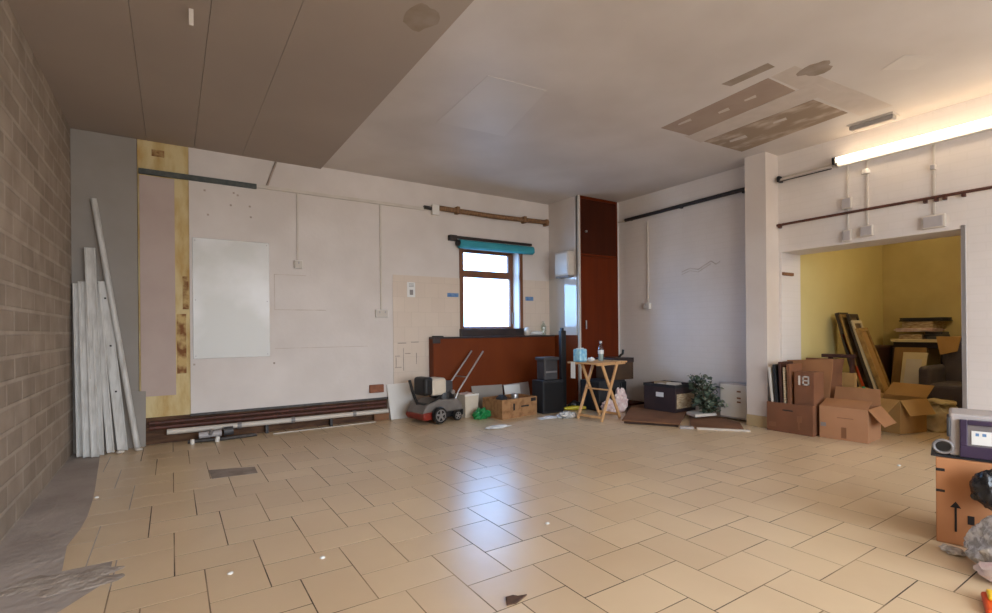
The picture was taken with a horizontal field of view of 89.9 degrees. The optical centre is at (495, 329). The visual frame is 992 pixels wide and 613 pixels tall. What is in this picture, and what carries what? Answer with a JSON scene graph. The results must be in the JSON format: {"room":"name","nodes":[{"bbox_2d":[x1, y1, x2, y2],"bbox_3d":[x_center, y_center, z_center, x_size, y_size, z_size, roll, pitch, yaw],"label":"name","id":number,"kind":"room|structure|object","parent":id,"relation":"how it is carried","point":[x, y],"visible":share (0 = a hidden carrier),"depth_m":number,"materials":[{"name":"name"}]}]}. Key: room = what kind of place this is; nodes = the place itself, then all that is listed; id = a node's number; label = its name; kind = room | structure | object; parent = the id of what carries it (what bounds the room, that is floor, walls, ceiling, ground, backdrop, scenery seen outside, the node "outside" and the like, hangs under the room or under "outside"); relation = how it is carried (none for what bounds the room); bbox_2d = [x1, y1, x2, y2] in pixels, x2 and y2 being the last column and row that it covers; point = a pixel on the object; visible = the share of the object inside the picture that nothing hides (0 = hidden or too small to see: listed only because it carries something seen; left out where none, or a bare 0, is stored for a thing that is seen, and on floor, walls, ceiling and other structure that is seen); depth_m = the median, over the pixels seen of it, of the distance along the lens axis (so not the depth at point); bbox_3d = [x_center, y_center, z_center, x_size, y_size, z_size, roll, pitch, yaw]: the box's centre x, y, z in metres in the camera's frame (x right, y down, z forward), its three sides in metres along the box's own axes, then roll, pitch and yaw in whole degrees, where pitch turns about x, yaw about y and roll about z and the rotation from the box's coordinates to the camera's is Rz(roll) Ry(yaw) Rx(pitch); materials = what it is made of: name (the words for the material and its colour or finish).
{"room":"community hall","nodes":[
{"label":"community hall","id":0,"kind":"room"},
{"bbox_2d":[0,0,72,542],"bbox_3d":[-1.683,-0.410,0.875,0.250,3.353,9.900,-1,0,-33],"label":"wall","id":1,"kind":"structure","parent":0,"point":[36,383],"depth_m":3.39,"materials":[{"name":"grey brick"}]},
{"bbox_2d":[72,283,82,456],"bbox_3d":[-3.937,0.371,4.692,0.193,1.630,0.065,-1,0,43],"label":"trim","id":2,"kind":"structure","parent":1,"relation":"attached to","point":[79,449],"depth_m":4.68,"materials":[{"name":"paint"}]},
{"bbox_2d":[78,281,90,457],"bbox_3d":[-3.881,0.360,4.692,0.256,1.651,0.070,-1,0,43],"label":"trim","id":3,"kind":"structure","parent":1,"relation":"attached to","point":[86,445],"depth_m":4.68,"materials":[{"name":"paint"}]},
{"bbox_2d":[73,128,549,444],"bbox_3d":[-1.277,-0.414,6.757,7.257,3.353,0.290,-1,0,-33],"label":"wall","id":4,"kind":"structure","parent":0,"point":[328,343],"depth_m":6.07,"materials":[{"name":"white paint"}]},
{"bbox_2d":[84,281,99,457],"bbox_3d":[-3.829,0.360,4.709,0.288,1.651,0.066,-1,0,41],"label":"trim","id":5,"kind":"structure","parent":4,"relation":"attached to","point":[92,385],"depth_m":4.68,"materials":[{"name":"paint"}]},
{"bbox_2d":[84,247,104,454],"bbox_3d":[-3.830,0.195,4.739,0.256,1.981,0.090,-1,0,36],"label":"plank","id":6,"kind":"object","parent":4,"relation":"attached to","point":[89,253],"depth_m":4.75,"materials":[{"name":"paint"}]},
{"bbox_2d":[70,128,138,453],"bbox_3d":[-3.865,-0.376,4.925,0.516,3.126,0.029,-1,0,-33],"label":"sheet","id":7,"kind":"object","parent":4,"relation":"attached to","point":[103,167],"visible":0.64,"depth_m":4.95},
{"bbox_2d":[97,284,114,452],"bbox_3d":[-3.793,0.369,4.804,0.221,1.632,0.066,-1,0,12],"label":"plank","id":8,"kind":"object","parent":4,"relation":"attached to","point":[108,425],"depth_m":4.80,"materials":[{"name":"paint"}]},
{"bbox_2d":[98,281,127,450],"bbox_3d":[-3.743,0.354,4.860,0.250,1.665,0.068,-1,0,-7],"label":"plank","id":9,"kind":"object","parent":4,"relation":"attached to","point":[110,344],"depth_m":4.86,"materials":[{"name":"paint"}]},
{"bbox_2d":[139,175,175,396],"bbox_3d":[-3.501,-0.449,5.150,0.300,2.265,0.015,-1,0,-33],"label":"board","id":10,"kind":"object","parent":4,"relation":"attached to","point":[156,194],"visible":1,"depth_m":5.14,"materials":[{"name":"wood"}]},
{"bbox_2d":[138,168,256,188],"bbox_3d":[-3.175,-1.622,5.347,1.090,0.055,0.030,-1,0,-33],"label":"track","id":11,"kind":"object","parent":4,"relation":"attached to","point":[140,170],"visible":1,"depth_m":5.31,"materials":[{"name":"metal"}]},
{"bbox_2d":[192,237,269,358],"bbox_3d":[-2.922,-0.342,5.513,0.755,1.300,0.015,-1,0,-33],"label":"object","id":12,"kind":"object","parent":4,"relation":"attached to","point":[230,278],"visible":1,"depth_m":5.50,"materials":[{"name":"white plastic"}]},
{"bbox_2d":[149,404,385,430],"bbox_3d":[-2.498,1.000,5.793,2.530,0.046,0.044,-1,0,-33],"label":"pipe","id":13,"kind":"object","parent":4,"relation":"attached to","point":[159,427],"visible":1,"depth_m":5.65,"materials":[{"name":"brown metal"}]},
{"bbox_2d":[149,400,385,425],"bbox_3d":[-2.498,0.950,5.793,2.530,0.042,0.040,-1,0,-33],"label":"pipe","id":14,"kind":"object","parent":4,"relation":"attached to","point":[383,401],"visible":1,"depth_m":5.66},
{"bbox_2d":[190,397,387,415],"bbox_3d":[-2.337,0.897,5.901,2.200,0.026,0.032,-1,0,-33],"label":"pipe","id":15,"kind":"object","parent":4,"relation":"attached to","point":[380,398],"depth_m":5.80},
{"bbox_2d":[294,193,302,268],"bbox_3d":[-2.339,-1.172,5.874,0.095,0.892,0.057,-1,0,-33],"label":"wall socket","id":16,"kind":"object","parent":4,"relation":"attached to","point":[298,264],"visible":1,"depth_m":5.88,"materials":[{"name":"white plastic"}]},
{"bbox_2d":[257,184,429,210],"bbox_3d":[-1.817,-1.643,6.239,2.160,0.040,0.022,-1,0,-33],"label":"pipe","id":17,"kind":"object","parent":4,"relation":"attached to","point":[258,185],"visible":1,"depth_m":6.14,"materials":[{"name":"white metal"}]},
{"bbox_2d":[375,204,387,317],"bbox_3d":[-1.482,-0.893,6.431,0.165,1.465,0.057,-1,0,-33],"label":"wall socket","id":18,"kind":"object","parent":4,"relation":"attached to","point":[378,313],"visible":1,"depth_m":6.44,"materials":[{"name":"white plastic"}]},
{"bbox_2d":[448,235,534,254],"bbox_3d":[-0.033,-1.247,7.326,1.450,0.176,0.135,-1,0,-33],"label":"roller blind","id":19,"kind":"object","parent":4,"relation":"attached to","point":[467,243],"visible":1,"depth_m":7.27,"materials":[{"name":"teal fabric"}]},
{"bbox_2d":[459,248,524,336],"bbox_3d":[-0.092,-0.547,7.495,1.185,1.285,0.350,-1,0,-33],"label":"window","id":20,"kind":"structure","parent":4,"relation":"in","point":[514,262],"depth_m":7.66,"materials":[{"name":"brown wood"}]},
{"bbox_2d":[439,205,548,226],"bbox_3d":[0.021,-1.690,7.394,1.921,0.100,0.095,-1,0,-33],"label":"pipe","id":21,"kind":"object","parent":4,"relation":"attached to","point":[456,210],"visible":1,"depth_m":7.32,"materials":[{"name":"brown metal"}]},
{"bbox_2d":[0,406,991,612],"bbox_3d":[2.505,1.184,3.588,10.303,0.125,9.914,-1,0,-33],"label":"floor","id":22,"kind":"structure","parent":0,"point":[405,515],"depth_m":2.93,"materials":[{"name":"tile"}]},
{"bbox_2d":[90,198,140,449],"bbox_3d":[-3.723,-0.046,4.870,0.406,2.465,0.052,-1,0,-13],"label":"pole","id":23,"kind":"object","parent":22,"relation":"on","point":[99,232],"visible":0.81,"depth_m":4.85,"materials":[{"name":"paint"}]},
{"bbox_2d":[102,391,145,450],"bbox_3d":[-3.732,0.901,4.961,0.395,0.571,0.058,-1,0,-33],"label":"leaning board","id":24,"kind":"object","parent":22,"relation":"on","point":[138,397],"visible":0.44,"depth_m":5.02,"materials":[{"name":"white wood"}]},
{"bbox_2d":[188,426,256,444],"bbox_3d":[-2.912,1.112,5.314,0.653,0.140,0.158,-1,0,-33],"label":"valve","id":25,"kind":"object","parent":22,"relation":"on","point":[229,430],"visible":1,"depth_m":5.27,"materials":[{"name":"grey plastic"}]},
{"bbox_2d":[167,408,388,434],"bbox_3d":[-2.415,1.095,5.814,2.390,0.156,0.111,-1,0,-33],"label":"pipe","id":26,"kind":"object","parent":22,"relation":"on","point":[266,423],"visible":0.97,"depth_m":5.69,"materials":[{"name":"grey plastic"}]},
{"bbox_2d":[386,382,413,419],"bbox_3d":[-1.242,0.933,6.556,0.390,0.461,0.088,-1,0,-33],"label":"leaning board","id":27,"kind":"object","parent":22,"relation":"on","point":[400,398],"visible":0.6,"depth_m":6.53,"materials":[{"name":"white plastic"}]},
{"bbox_2d":[406,350,483,423],"bbox_3d":[-0.674,0.722,6.459,1.196,0.868,0.536,-1,0,-45],"label":"lawn mower","id":28,"kind":"object","parent":22,"relation":"on","point":[442,404],"depth_m":6.21,"materials":[{"name":"grey plastic"}]},
{"bbox_2d":[454,392,478,417],"bbox_3d":[-0.395,0.991,6.660,0.240,0.326,0.239,-1,0,-42],"label":"plastic tub","id":29,"kind":"object","parent":22,"relation":"on","point":[469,400],"visible":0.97,"depth_m":6.57,"materials":[{"name":"white plastic"}]},
{"bbox_2d":[472,407,490,419],"bbox_3d":[-0.179,1.079,6.476,0.289,0.146,0.194,-1,0,-33],"label":"plastic bag","id":30,"kind":"object","parent":22,"relation":"on","point":[479,414],"visible":1,"depth_m":6.41,"materials":[{"name":"green plastic"}]},
{"bbox_2d":[471,384,502,408],"bbox_3d":[-0.109,0.972,7.118,0.520,0.361,0.091,-1,0,-33],"label":"sheet","id":31,"kind":"object","parent":22,"relation":"on","point":[485,390],"visible":0.44,"depth_m":7.12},
{"bbox_2d":[429,335,577,403],"bbox_3d":[0.152,0.619,7.123,2.142,1.060,0.644,-1,0,-33],"label":"counter","id":32,"kind":"object","parent":22,"relation":"on","point":[504,360],"depth_m":7.25,"materials":[{"name":"red laminate"}]},
{"bbox_2d":[429,335,554,338],"bbox_3d":[0.007,0.102,7.333,2.123,0.025,0.140,-1,0,-33],"label":"countertop","id":33,"kind":"structure","parent":32,"relation":"on","point":[523,335],"depth_m":7.19,"materials":[{"name":"brown wood"}]},
{"bbox_2d":[483,393,536,419],"bbox_3d":[0.188,1.023,6.689,0.620,0.250,0.402,-1,0,-40],"label":"carton","id":34,"kind":"object","parent":22,"relation":"on","point":[524,405],"visible":0.89,"depth_m":6.52,"materials":[{"name":"brown cardboard"}]},
{"bbox_2d":[505,594,526,605],"bbox_3d":[0.090,1.146,2.111,0.095,0.006,0.074,-1,0,-5],"label":"dead leaf","id":35,"kind":"object","parent":22,"relation":"on","point":[512,599],"visible":1,"depth_m":2.12,"materials":[{"name":"brown plant"}]},
{"bbox_2d":[532,379,562,413],"bbox_3d":[0.724,0.918,6.938,0.360,0.450,0.258,-1,0,-32],"label":"storage box","id":36,"kind":"object","parent":22,"relation":"on","point":[549,393],"visible":0.85,"depth_m":6.82,"materials":[{"name":"black plastic"}]},
{"bbox_2d":[535,356,558,379],"bbox_3d":[0.715,0.535,6.946,0.270,0.315,0.210,-1,0,-33],"label":"crate","id":37,"kind":"object","parent":36,"relation":"on","point":[546,366],"visible":1,"depth_m":6.86,"materials":[{"name":"grey plastic"}]},
{"bbox_2d":[559,328,566,409],"bbox_3d":[0.956,0.556,7.127,0.090,1.170,0.060,-1,0,-33],"label":"post","id":38,"kind":"object","parent":22,"relation":"on","point":[562,334],"visible":0.8,"depth_m":7.10,"materials":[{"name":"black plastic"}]},
{"bbox_2d":[567,359,626,421],"bbox_3d":[1.306,0.774,6.383,0.640,0.742,0.460,-1,0,-41],"label":"folding table","id":39,"kind":"object","parent":22,"relation":"on","point":[597,362],"visible":0.88,"depth_m":6.33,"materials":[{"name":"brown wood"}]},
{"bbox_2d":[573,348,586,361],"bbox_3d":[1.066,0.317,6.305,0.150,0.175,0.120,-1,0,-45],"label":"pack","id":40,"kind":"object","parent":39,"relation":"on","point":[579,354],"visible":1,"depth_m":6.25,"materials":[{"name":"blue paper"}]},
{"bbox_2d":[576,195,619,402],"bbox_3d":[1.591,-0.442,7.660,0.867,3.153,0.080,-1,0,-33],"label":"tall cabinet","id":41,"kind":"object","parent":22,"relation":"on","point":[597,260],"visible":0.79,"depth_m":7.62,"materials":[{"name":"red paint"}]},
{"bbox_2d":[580,378,625,410],"bbox_3d":[1.548,0.925,7.175,0.500,0.420,0.425,-1,0,-30],"label":"box","id":42,"kind":"object","parent":22,"relation":"on","point":[600,395],"visible":0.39,"depth_m":7.02,"materials":[{"name":"black plastic"}]},
{"bbox_2d":[596,349,633,379],"bbox_3d":[1.736,0.501,7.285,0.390,0.423,0.390,-1,0,-29],"label":"case","id":43,"kind":"object","parent":42,"relation":"on","point":[624,371],"visible":0.74,"depth_m":7.14,"materials":[{"name":"plastic"}]},
{"bbox_2d":[614,387,627,411],"bbox_3d":[1.722,0.969,6.914,0.264,0.330,0.194,-1,0,-33],"label":"cloth bundle","id":44,"kind":"object","parent":22,"relation":"on","point":[620,395],"visible":0.65,"depth_m":6.85,"materials":[{"name":"fabric"}]},
{"bbox_2d":[622,404,686,426],"bbox_3d":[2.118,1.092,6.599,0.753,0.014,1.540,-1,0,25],"label":"sheet","id":45,"kind":"object","parent":22,"relation":"on","point":[636,413],"visible":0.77,"depth_m":6.24,"materials":[{"name":"brown cardboard"}]},
{"bbox_2d":[643,380,695,412],"bbox_3d":[2.367,0.902,6.786,0.452,0.360,0.514,-1,0,-35],"label":"crate","id":46,"kind":"object","parent":45,"relation":"on","point":[660,397],"visible":0.89,"depth_m":6.61,"materials":[{"name":"black plastic"}]},
{"bbox_2d":[689,415,742,428],"bbox_3d":[2.647,1.115,6.026,0.555,0.020,0.908,-1,0,20],"label":"sheet","id":47,"kind":"object","parent":22,"relation":"on","point":[708,421],"visible":0.88,"depth_m":5.88,"materials":[{"name":"brown cardboard"}]},
{"bbox_2d":[686,411,715,416],"bbox_3d":[2.577,1.062,6.290,0.328,0.035,0.218,-1,0,-19],"label":"paper pad","id":48,"kind":"object","parent":47,"relation":"on","point":[691,413],"visible":0.87,"depth_m":6.21,"materials":[{"name":"white paper"}]},
{"bbox_2d":[688,373,727,412],"bbox_3d":[2.642,0.812,6.284,0.418,0.522,0.492,-1,0,-33],"label":"trailing plant","id":49,"kind":"object","parent":48,"relation":"on","point":[708,402],"visible":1,"depth_m":6.23,"materials":[{"name":"green plant"}]},
{"bbox_2d":[719,381,746,419],"bbox_3d":[3.003,0.881,6.186,0.106,0.440,0.430,-1,0,-33],"label":"carton","id":50,"kind":"object","parent":22,"relation":"on","point":[734,394],"visible":0.6,"depth_m":6.17,"materials":[{"name":"white cardboard"}]},
{"bbox_2d":[767,400,819,436],"bbox_3d":[3.345,0.958,5.501,0.401,0.320,0.480,-1,0,-33],"label":"carton","id":51,"kind":"object","parent":22,"relation":"on","point":[781,417],"visible":0.82,"depth_m":5.35,"materials":[{"name":"cardboard"}]},
{"bbox_2d":[768,367,774,401],"bbox_3d":[3.189,0.765,5.629,0.260,0.699,0.082,-1,0,-33],"label":"folder","id":52,"kind":"object","parent":51,"relation":"in","point":[770,369],"visible":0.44,"depth_m":5.58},
{"bbox_2d":[772,364,779,401],"bbox_3d":[3.231,0.749,5.601,0.280,0.730,0.081,-1,0,-33],"label":"folder","id":53,"kind":"object","parent":51,"relation":"in","point":[774,366],"visible":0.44,"depth_m":5.54,"materials":[{"name":"black plastic"}]},
{"bbox_2d":[778,361,792,402],"bbox_3d":[3.251,0.733,5.551,0.270,0.760,0.055,-1,0,-33],"label":"folder","id":54,"kind":"object","parent":51,"relation":"in","point":[781,365],"visible":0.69,"depth_m":5.49,"materials":[{"name":"cardboard"}]},
{"bbox_2d":[786,363,801,403],"bbox_3d":[3.303,0.742,5.490,0.270,0.740,0.045,-1,0,-33],"label":"folder","id":55,"kind":"object","parent":51,"relation":"in","point":[791,368],"visible":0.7,"depth_m":5.43,"materials":[{"name":"cardboard"}]},
{"bbox_2d":[794,371,823,405],"bbox_3d":[3.381,0.781,5.370,0.221,0.660,0.200,-1,0,-33],"label":"box","id":56,"kind":"object","parent":51,"relation":"in","point":[808,385],"visible":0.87,"depth_m":5.30,"materials":[{"name":"cardboard"}]},
{"bbox_2d":[787,359,833,399],"bbox_3d":[3.485,0.713,5.553,0.046,0.793,0.500,-1,0,-33],"label":"cardboard sheet","id":57,"kind":"object","parent":51,"relation":"in","point":[821,365],"visible":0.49,"depth_m":5.42,"materials":[{"name":"brown cardboard"}]},
{"bbox_2d":[806,358,843,397],"bbox_3d":[3.709,0.721,5.740,0.374,0.788,0.430,-1,0,-33],"label":"carton","id":58,"kind":"object","parent":22,"relation":"on","point":[837,363],"visible":0.22,"depth_m":5.59,"materials":[{"name":"cardboard"}]},
{"bbox_2d":[821,354,856,387],"bbox_3d":[3.992,0.697,5.788,0.070,0.830,0.340,-1,0,-33],"label":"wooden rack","id":59,"kind":"object","parent":22,"relation":"on","point":[849,379],"visible":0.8,"depth_m":5.68,"materials":[{"name":"wood"}]},
{"bbox_2d":[835,312,858,386],"bbox_3d":[4.553,0.441,6.298,0.260,1.330,0.356,-1,0,-33],"label":"framed picture","id":60,"kind":"object","parent":22,"relation":"on","point":[838,320],"visible":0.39,"depth_m":6.31,"materials":[{"name":"brown wood"}]},
{"bbox_2d":[838,314,861,386],"bbox_3d":[4.575,0.453,6.263,0.260,1.306,0.354,-1,0,-33],"label":"framed picture","id":61,"kind":"object","parent":22,"relation":"on","point":[845,326],"visible":0.31,"depth_m":6.30},
{"bbox_2d":[843,334,868,387],"bbox_3d":[4.600,0.577,6.227,0.260,1.056,0.366,-1,0,-33],"label":"framed picture","id":62,"kind":"object","parent":22,"relation":"on","point":[860,371],"visible":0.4,"depth_m":6.20,"materials":[{"name":"orange wood"}]},
{"bbox_2d":[819,386,895,443],"bbox_3d":[3.718,0.866,5.107,0.437,0.497,0.552,-1,0,-38],"label":"carton","id":63,"kind":"object","parent":22,"relation":"on","point":[858,415],"visible":1,"depth_m":5.04,"materials":[{"name":"cardboard"}]},
{"bbox_2d":[846,314,873,388],"bbox_3d":[4.629,0.452,6.180,0.260,1.308,0.385,-1,0,-33],"label":"framed picture","id":64,"kind":"object","parent":22,"relation":"on","point":[850,317],"visible":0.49,"depth_m":6.16,"materials":[{"name":"brown wood"}]},
{"bbox_2d":[850,320,877,388],"bbox_3d":[4.656,0.491,6.139,0.260,1.228,0.398,-1,0,-33],"label":"framed picture","id":65,"kind":"object","parent":22,"relation":"on","point":[855,323],"visible":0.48,"depth_m":6.13},
{"bbox_2d":[855,328,890,392],"bbox_3d":[4.692,0.538,6.084,0.260,1.133,0.414,-1,0,-33],"label":"framed picture","id":66,"kind":"object","parent":22,"relation":"on","point":[882,381],"visible":0.56,"depth_m":6.11,"materials":[{"name":"wood"}]},
{"bbox_2d":[875,345,892,383],"bbox_3d":[5.357,0.659,6.988,0.702,0.880,0.200,-1,0,-33],"label":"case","id":67,"kind":"object","parent":22,"relation":"on","point":[884,351],"visible":0.16,"depth_m":6.94,"materials":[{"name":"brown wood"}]},
{"bbox_2d":[857,382,935,433],"bbox_3d":[4.364,0.863,5.594,0.788,0.492,0.746,-1,0,-19],"label":"carton","id":68,"kind":"object","parent":22,"relation":"on","point":[908,404],"visible":0.6,"depth_m":5.35,"materials":[{"name":"cardboard"}]},
{"bbox_2d":[891,347,926,383],"bbox_3d":[5.421,0.666,6.553,0.268,0.864,0.340,-1,0,-33],"label":"wooden board","id":69,"kind":"object","parent":22,"relation":"on","point":[898,353],"visible":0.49,"depth_m":6.67,"materials":[{"name":"brown wood"}]},
{"bbox_2d":[900,352,927,383],"bbox_3d":[5.373,0.696,6.417,0.238,0.804,0.265,-1,0,-33],"label":"wooden board","id":70,"kind":"object","parent":22,"relation":"on","point":[912,361],"depth_m":6.45,"materials":[{"name":"beige wood"}]},
{"bbox_2d":[890,339,942,368],"bbox_3d":[5.860,0.609,6.803,0.480,0.970,0.600,-1,0,-33],"label":"side table","id":71,"kind":"object","parent":22,"relation":"on","point":[920,343],"visible":0.36,"depth_m":6.71,"materials":[{"name":"brown wood"}]},
{"bbox_2d":[898,334,925,338],"bbox_3d":[5.800,0.090,6.887,0.406,0.068,0.267,-1,0,-33],"label":"paper stack","id":72,"kind":"object","parent":71,"relation":"on","point":[901,336],"visible":0.77,"depth_m":6.76,"materials":[{"name":"beige paper"}]},
{"bbox_2d":[894,328,944,331],"bbox_3d":[5.827,-0.001,6.845,0.492,0.048,0.465,-1,0,-33],"label":"paper stack","id":73,"kind":"object","parent":72,"relation":"on","point":[896,329],"visible":0.99,"depth_m":6.72,"materials":[{"name":"paper"}]},
{"bbox_2d":[902,321,945,327],"bbox_3d":[5.853,-0.072,6.803,0.398,0.088,0.343,-1,0,-29],"label":"paper stack","id":74,"kind":"object","parent":73,"relation":"on","point":[915,324],"visible":1,"depth_m":6.68,"materials":[{"name":"beige paper"}]},
{"bbox_2d":[899,317,952,321],"bbox_3d":[5.864,-0.142,6.787,0.463,0.048,0.489,-1,0,-33],"label":"case","id":75,"kind":"object","parent":74,"relation":"on","point":[926,318],"visible":0.99,"depth_m":6.64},
{"bbox_2d":[919,338,961,407],"bbox_3d":[5.717,0.596,5.851,0.700,1.000,1.000,-1,0,-33],"label":"armchair","id":76,"kind":"object","parent":22,"relation":"on","point":[946,378],"visible":0.37,"depth_m":6.05,"materials":[{"name":"grey fabric"}]},
{"bbox_2d":[936,336,961,354],"bbox_3d":[5.741,0.199,6.275,0.220,0.231,0.240,-1,0,-33],"label":"carton","id":77,"kind":"object","parent":76,"relation":"on","point":[946,344],"visible":0.89,"depth_m":6.23,"materials":[{"name":"cardboard"}]},
{"bbox_2d":[927,398,957,432],"bbox_3d":[4.891,0.933,5.522,0.438,0.340,0.554,-1,0,-33],"label":"sack","id":78,"kind":"object","parent":22,"relation":"on","point":[937,422],"visible":0.52,"depth_m":5.38,"materials":[{"name":"paper"}]},
{"bbox_2d":[936,456,991,545],"bbox_3d":[2.641,0.901,2.634,0.460,0.448,0.362,-1,0,42],"label":"carton","id":79,"kind":"object","parent":22,"relation":"on","point":[956,511],"visible":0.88,"depth_m":2.60,"materials":[{"name":"orange cardboard"}]},
{"bbox_2d":[931,408,991,462],"bbox_3d":[2.605,0.559,2.628,0.460,0.235,0.295,-1,0,42],"label":"appliance","id":80,"kind":"object","parent":79,"relation":"on","point":[969,431],"visible":1,"depth_m":2.59,"materials":[{"name":"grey plastic"}]},
{"bbox_2d":[932,439,953,453],"bbox_3d":[2.395,0.620,2.658,0.065,0.082,0.088,-1,0,-33],"label":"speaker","id":81,"kind":"object","parent":80,"relation":"attached to","point":[941,446],"depth_m":2.65,"materials":[{"name":"grey plastic"}]},
{"bbox_2d":[931,447,991,462],"bbox_3d":[2.559,0.671,2.680,0.320,0.011,0.280,-1,0,42],"label":"tray","id":82,"kind":"object","parent":79,"relation":"on","point":[955,455],"depth_m":2.61,"materials":[{"name":"black plastic"}]},
{"bbox_2d":[939,515,991,581],"bbox_3d":[2.362,0.959,2.260,0.552,0.337,0.393,-1,0,45],"label":"clear bag","id":83,"kind":"object","parent":22,"relation":"on","point":[978,540],"visible":1,"depth_m":2.32,"materials":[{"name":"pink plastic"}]},
{"bbox_2d":[969,469,991,510],"bbox_3d":[2.438,0.784,2.451,0.168,0.219,0.159,-1,0,-33],"label":"bag","id":84,"kind":"object","parent":83,"relation":"on","point":[980,484],"visible":1,"depth_m":2.43,"materials":[{"name":"black plastic"}]},
{"bbox_2d":[981,589,991,612],"bbox_3d":[2.072,1.108,1.973,0.200,0.045,0.190,-1,0,40],"label":"toy","id":85,"kind":"object","parent":22,"relation":"on","point":[986,596],"visible":1,"depth_m":2.02,"materials":[{"name":"plastic"}]},
{"bbox_2d":[129,0,991,204],"bbox_3d":[1.320,-2.088,2.844,7.557,0.154,9.900,-1,0,-33],"label":"ceiling","id":86,"kind":"structure","parent":0,"point":[547,102],"depth_m":4.13,"materials":[{"name":"paint"}]},
{"bbox_2d":[7,0,473,168],"bbox_3d":[-0.592,-1.983,1.548,2.335,0.026,9.220,-1,0,-33],"label":"ceiling panel","id":87,"kind":"object","parent":86,"relation":"attached to","point":[283,81],"visible":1,"depth_m":3.65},
{"bbox_2d":[847,112,899,132],"bbox_3d":[3.670,-2.009,4.842,0.170,0.058,0.380,-1,0,-33],"label":"ceiling fitting","id":88,"kind":"object","parent":86,"relation":"attached to","point":[891,116],"visible":1,"depth_m":4.79,"materials":[{"name":"grey metal"}]},
{"bbox_2d":[851,119,894,132],"bbox_3d":[3.658,-1.984,4.834,0.070,0.008,0.340,-1,0,-33],"label":"diffuser","id":89,"kind":"object","parent":88,"relation":"attached to","point":[877,122],"depth_m":4.82,"materials":[{"name":"beige plastic"}]},
{"bbox_2d":[548,195,579,401],"bbox_3d":[1.044,-0.411,7.742,0.060,3.303,0.716,-1,0,-33],"label":"wall","id":90,"kind":"structure","parent":0,"point":[562,214],"depth_m":7.76,"materials":[{"name":"white paint"}]},
{"bbox_2d":[555,250,573,278],"bbox_3d":[1.037,-0.992,7.590,0.128,0.395,0.330,-1,0,-33],"label":"water heater","id":91,"kind":"object","parent":90,"relation":"attached to","point":[564,261],"visible":1,"depth_m":7.49,"materials":[{"name":"white plastic"}]},
{"bbox_2d":[564,277,576,334],"bbox_3d":[1.129,-0.356,7.528,0.002,0.868,0.238,-1,0,-40],"label":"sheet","id":92,"kind":"object","parent":90,"relation":"attached to","point":[570,283],"visible":0.86,"depth_m":7.53,"materials":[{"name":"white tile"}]},
{"bbox_2d":[744,152,779,427],"bbox_3d":[3.130,-0.406,5.837,0.281,3.253,0.258,-1,0,-33],"label":"column","id":93,"kind":"structure","parent":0,"point":[761,169],"depth_m":5.76,"materials":[{"name":"paint"}]},
{"bbox_2d":[618,94,991,419],"bbox_3d":[4.282,-0.467,4.718,0.444,3.353,9.820,-1,0,-33],"label":"wall","id":94,"kind":"structure","parent":0,"point":[695,322],"depth_m":5.78,"materials":[{"name":"paint"}]},
{"bbox_2d":[643,222,650,308],"bbox_3d":[2.241,-0.961,7.396,0.057,1.300,0.110,-1,0,-33],"label":"wall socket","id":95,"kind":"object","parent":94,"relation":"attached to","point":[647,305],"visible":1,"depth_m":7.40,"materials":[{"name":"white plastic"}]},
{"bbox_2d":[618,187,744,222],"bbox_3d":[2.531,-1.715,6.933,0.066,0.074,2.211,-1,0,-33],"label":"pipe","id":96,"kind":"object","parent":94,"relation":"attached to","point":[739,190],"visible":0.87,"depth_m":6.77,"materials":[{"name":"black metal"}]},
{"bbox_2d":[777,164,832,182],"bbox_3d":[3.430,-1.740,5.532,0.090,0.066,0.560,-1,0,-33],"label":"fluorescent light","id":97,"kind":"object","parent":94,"relation":"attached to","point":[780,179],"visible":0.97,"depth_m":5.52,"materials":[{"name":"beige"}]},
{"bbox_2d":[841,166,852,241],"bbox_3d":[3.671,-1.345,5.203,0.052,0.840,0.090,-1,0,-33],"label":"wall socket","id":98,"kind":"object","parent":94,"relation":"attached to","point":[846,203],"visible":0.96,"depth_m":5.20,"materials":[{"name":"grey plastic"}]},
{"bbox_2d":[860,161,873,236],"bbox_3d":[3.763,-1.358,5.054,0.068,0.815,0.110,-1,0,-33],"label":"wall socket","id":99,"kind":"object","parent":94,"relation":"attached to","point":[868,230],"visible":0.96,"depth_m":5.06,"materials":[{"name":"grey plastic"}]},
{"bbox_2d":[776,186,991,228],"bbox_3d":[3.939,-1.214,4.797,0.049,0.052,2.400,-1,0,-33],"label":"pipe","id":100,"kind":"object","parent":94,"relation":"attached to","point":[963,193],"visible":1,"depth_m":4.80,"materials":[{"name":"brown metal"}]},
{"bbox_2d":[832,117,991,167],"bbox_3d":[4.092,-1.772,4.489,0.121,0.095,1.870,-1,0,-33],"label":"fluorescent light","id":101,"kind":"object","parent":94,"relation":"attached to","point":[983,125],"visible":1,"depth_m":4.67,"materials":[{"name":"white plastic"}]},
{"bbox_2d":[921,144,945,229],"bbox_3d":[4.056,-1.356,4.612,0.052,0.825,0.170,-1,0,-33],"label":"wall socket","id":102,"kind":"object","parent":94,"relation":"attached to","point":[933,221],"visible":0.98,"depth_m":4.61,"materials":[{"name":"grey plastic"}]},
{"bbox_2d":[800,245,882,372],"bbox_3d":[4.750,-0.295,6.891,2.710,3.000,0.250,-1,0,-33],"label":"wall","id":103,"kind":"structure","parent":0,"point":[850,281],"depth_m":6.59,"materials":[{"name":"yellow paint"}]},
{"bbox_2d":[882,235,961,365],"bbox_3d":[6.949,-0.316,5.788,0.230,3.000,4.500,-1,0,-33],"label":"wall","id":104,"kind":"structure","parent":0,"point":[922,278],"depth_m":6.99,"materials":[{"name":"yellow paint"}]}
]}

